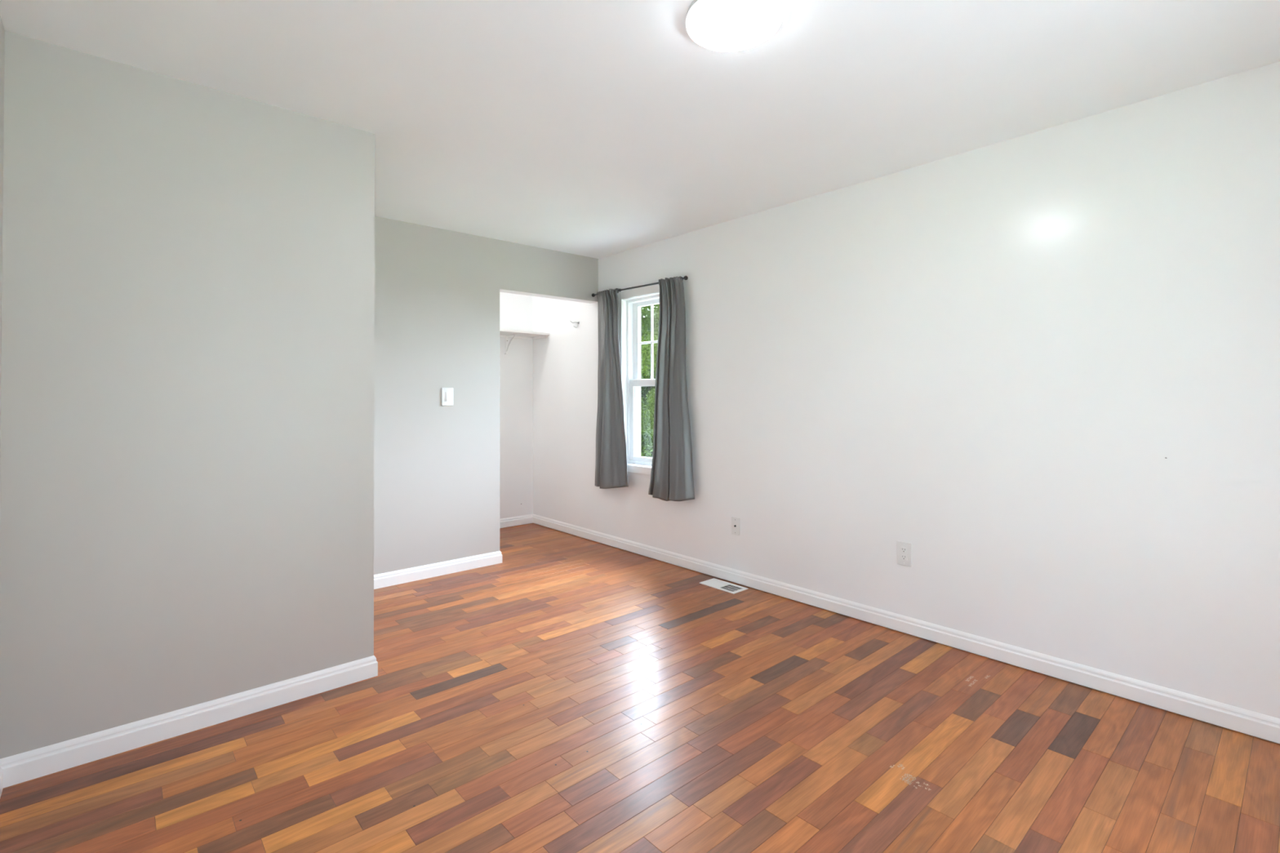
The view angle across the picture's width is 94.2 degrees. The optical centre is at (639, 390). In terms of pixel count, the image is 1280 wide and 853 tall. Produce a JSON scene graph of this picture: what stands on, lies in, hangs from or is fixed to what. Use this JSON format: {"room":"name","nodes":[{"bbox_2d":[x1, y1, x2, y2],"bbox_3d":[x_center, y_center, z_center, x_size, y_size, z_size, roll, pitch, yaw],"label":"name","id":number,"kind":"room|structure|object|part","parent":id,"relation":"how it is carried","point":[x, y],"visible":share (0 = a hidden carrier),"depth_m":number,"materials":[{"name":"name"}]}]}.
{"room":"empty bedroom","nodes":[
{"label":"empty bedroom","id":0,"kind":"room"},
{"bbox_2d":[0,16,4,478],"bbox_3d":[-0.978,0.033,0.602,0.120,2.440,3.438,0,-1,-41],"label":"wall","id":1,"kind":"structure","parent":0,"point":[2,28],"depth_m":1.90,"materials":[{"name":"grey paint"}]},
{"bbox_2d":[0,31,374,759],"bbox_3d":[-2.093,0.061,2.731,1.270,2.440,1.268,0,-1,-41],"label":"wall","id":2,"kind":"structure","parent":0,"point":[187,478],"depth_m":2.20,"materials":[{"name":"grey paint"}]},
{"bbox_2d":[0,655,377,797],"bbox_3d":[-0.907,1.218,1.481,1.164,0.090,4.687,0,-1,-41],"label":"baseboard","id":3,"kind":"structure","parent":2,"relation":"attached to","point":[24,766],"depth_m":2.18,"materials":[{"name":"white paint"}]},
{"bbox_2d":[373,216,598,574],"bbox_3d":[-1.711,0.074,3.992,3.513,2.440,0.115,0,-1,-41],"label":"wall","id":4,"kind":"structure","parent":0,"point":[437,466],"depth_m":4.19,"materials":[{"name":"grey paint"}]},
{"bbox_2d":[373,551,502,589],"bbox_3d":[-1.568,1.250,4.092,1.305,0.090,0.128,0,-1,-41],"label":"baseboard","id":5,"kind":"structure","parent":4,"relation":"attached to","point":[413,574],"depth_m":4.14,"materials":[{"name":"white paint"}]},
{"bbox_2d":[441,387,453,405],"bbox_3d":[-1.363,0.044,4.214,0.085,0.126,0.014,0,-1,-41],"label":"light switch","id":6,"kind":"object","parent":4,"relation":"attached to","point":[446,393],"visible":1,"depth_m":4.21,"materials":[{"name":"white plastic"}]},
{"bbox_2d":[499,292,533,528],"bbox_3d":[-1.936,0.089,5.221,2.220,2.440,0.120,0,-1,-41],"label":"wall","id":7,"kind":"structure","parent":0,"point":[516,310],"depth_m":5.79,"materials":[{"name":"white paint"}]},
{"bbox_2d":[499,514,532,528],"bbox_3d":[-1.856,1.262,5.186,2.106,0.086,0.014,0,-1,-41],"label":"baseboard","id":8,"kind":"structure","parent":7,"relation":"attached to","point":[524,519],"depth_m":5.76,"materials":[{"name":"white paint"}]},
{"bbox_2d":[499,328,550,354],"bbox_3d":[-1.756,-0.453,5.098,2.119,0.200,0.313,0,-1,-41],"label":"closet shelf","id":9,"kind":"object","parent":7,"relation":"attached to","point":[507,334],"visible":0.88,"depth_m":5.67,"materials":[{"name":"white paint"}]},
{"bbox_2d":[0,523,1279,852],"bbox_3d":[-0.426,1.350,2.619,3.593,0.150,5.955,0,-1,-41],"label":"floor","id":10,"kind":"structure","parent":0,"point":[569,693],"depth_m":2.08,"materials":[{"name":"brown wood"}]},
{"bbox_2d":[699,577,748,594],"bbox_3d":[0.549,1.284,3.909,0.147,0.005,0.295,0,-1,-41],"label":"floor vent","id":11,"kind":"object","parent":10,"relation":"in","point":[725,586],"visible":1,"depth_m":3.90,"materials":[{"name":"white metal"}]},
{"bbox_2d":[0,0,1279,258],"bbox_3d":[-0.412,-1.225,2.647,3.663,0.120,6.024,0,-1,-41],"label":"ceiling","id":12,"kind":"structure","parent":0,"point":[597,129],"depth_m":2.25,"materials":[{"name":"paint"}]},
{"bbox_2d":[685,0,783,51],"bbox_3d":[0.293,-1.152,1.857,0.300,0.049,0.300,0,-1,-41],"label":"ceiling light","id":13,"kind":"object","parent":12,"relation":"attached to","point":[720,25],"visible":1,"depth_m":1.83,"materials":[{"name":"white glass"}]},
{"bbox_2d":[533,61,1279,743],"bbox_3d":[0.907,0.064,3.795,0.150,2.440,6.024,0,-1,-41],"label":"wall","id":14,"kind":"structure","parent":0,"point":[990,361],"depth_m":2.76,"materials":[{"name":"white paint"}]},
{"bbox_2d":[617,284,659,475],"bbox_3d":[0.068,-0.075,4.728,0.154,1.461,0.596,0,-1,-41],"label":"window","id":15,"kind":"structure","parent":14,"relation":"in","point":[630,303],"depth_m":4.87,"materials":[{"name":"white paint"}]},
{"bbox_3d":[0.047,0.592,4.700,0.074,0.014,0.472,0,-1,-41],"label":"sill","id":16,"kind":"part","parent":15,"relation":"part of","materials":[{"name":"paint"}]},
{"bbox_3d":[0.069,0.239,4.724,0.034,0.658,0.428,0,-1,-41],"label":"sash","id":17,"kind":"part","parent":15,"relation":"part of","materials":[{"name":"white plastic"}]},
{"bbox_3d":[0.085,-0.075,4.742,0.099,1.337,0.472,0,-1,-41],"label":"frame","id":18,"kind":"part","parent":15,"relation":"part of","materials":[{"name":"white plastic"}]},
{"bbox_3d":[0.096,-0.379,4.757,0.032,0.684,0.428,0,-1,-41],"label":"sash","id":19,"kind":"part","parent":15,"relation":"part of","materials":[{"name":"white plastic"}]},
{"bbox_2d":[591,275,688,297],"bbox_3d":[-0.014,-0.800,4.667,0.086,0.066,1.119,0,-1,-41],"label":"curtain rod","id":20,"kind":"object","parent":14,"relation":"attached to","point":[686,277],"visible":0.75,"depth_m":4.60,"materials":[{"name":"black metal"}]},
{"bbox_2d":[595,288,628,488],"bbox_3d":[-0.259,-0.014,4.855,0.106,1.636,0.446,0,-1,-41],"label":"curtain","id":21,"kind":"object","parent":20,"relation":"hanging from","point":[611,465],"visible":1,"depth_m":4.85,"materials":[{"name":"grey fabric"}]},
{"bbox_2d":[648,275,694,501],"bbox_3d":[0.214,-0.007,4.339,0.113,1.635,0.435,0,-1,-41],"label":"curtain","id":22,"kind":"object","parent":20,"relation":"hanging from","point":[672,479],"visible":1,"depth_m":4.31,"materials":[{"name":"grey fabric"}]},
{"bbox_2d":[731,516,739,535],"bbox_3d":[0.636,0.907,3.970,0.016,0.114,0.069,0,-1,-41],"label":"outlet","id":23,"kind":"object","parent":14,"relation":"attached to","point":[735,521],"visible":1,"depth_m":3.97,"materials":[{"name":"white plastic"}]},
{"bbox_2d":[897,540,911,566],"bbox_3d":[1.389,0.858,3.125,0.008,0.123,0.077,0,-1,-41],"label":"power outlet","id":24,"kind":"object","parent":14,"relation":"attached to","point":[904,548],"visible":1,"depth_m":3.12,"materials":[{"name":"white plastic"}]},
{"bbox_2d":[900,546,906,560],"bbox_3d":[1.387,0.858,3.123,0.003,0.067,0.033,0,-1,-41],"label":"receptacle","id":25,"kind":"object","parent":24,"relation":"attached to","point":[903,549],"depth_m":3.12,"materials":[{"name":"white plastic"}]},
{"bbox_2d":[532,514,1279,743],"bbox_3d":[0.840,1.235,3.739,0.014,0.083,5.754,0,-1,-41],"label":"baseboard","id":26,"kind":"structure","parent":14,"relation":"attached to","point":[1236,718],"depth_m":2.81,"materials":[{"name":"white paint"}]},
{"label":"outside","id":27,"kind":"structure","parent":0,"visible":0},
{"bbox_3d":[0.870,2.004,14.093,100.000,0.300,100.000,0,-1,-41],"label":"ground","id":28,"kind":"structure","parent":27,"visible":0},
{"bbox_2d":[640,428,653,457],"bbox_3d":[0.123,1.276,9.162,1.260,1.377,1.211,0,-1,-41],"label":"leafy bush","id":29,"kind":"object","parent":28,"relation":"on","point":[646,438],"visible":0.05,"depth_m":9.02,"materials":[{"name":"green plant"}]},
{"bbox_2d":[640,306,658,430],"bbox_3d":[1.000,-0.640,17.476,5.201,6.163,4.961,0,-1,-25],"label":"leafy tree","id":30,"kind":"object","parent":28,"relation":"on","point":[642,333],"visible":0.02,"depth_m":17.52,"materials":[{"name":"green plant"}]},
{"bbox_2d":[640,303,659,456],"bbox_3d":[0.588,-0.100,11.860,3.445,4.684,3.436,0,-1,-11],"label":"leafy tree","id":31,"kind":"object","parent":28,"relation":"on","point":[646,310],"visible":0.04,"depth_m":11.11,"materials":[{"name":"green plant"}]}
]}

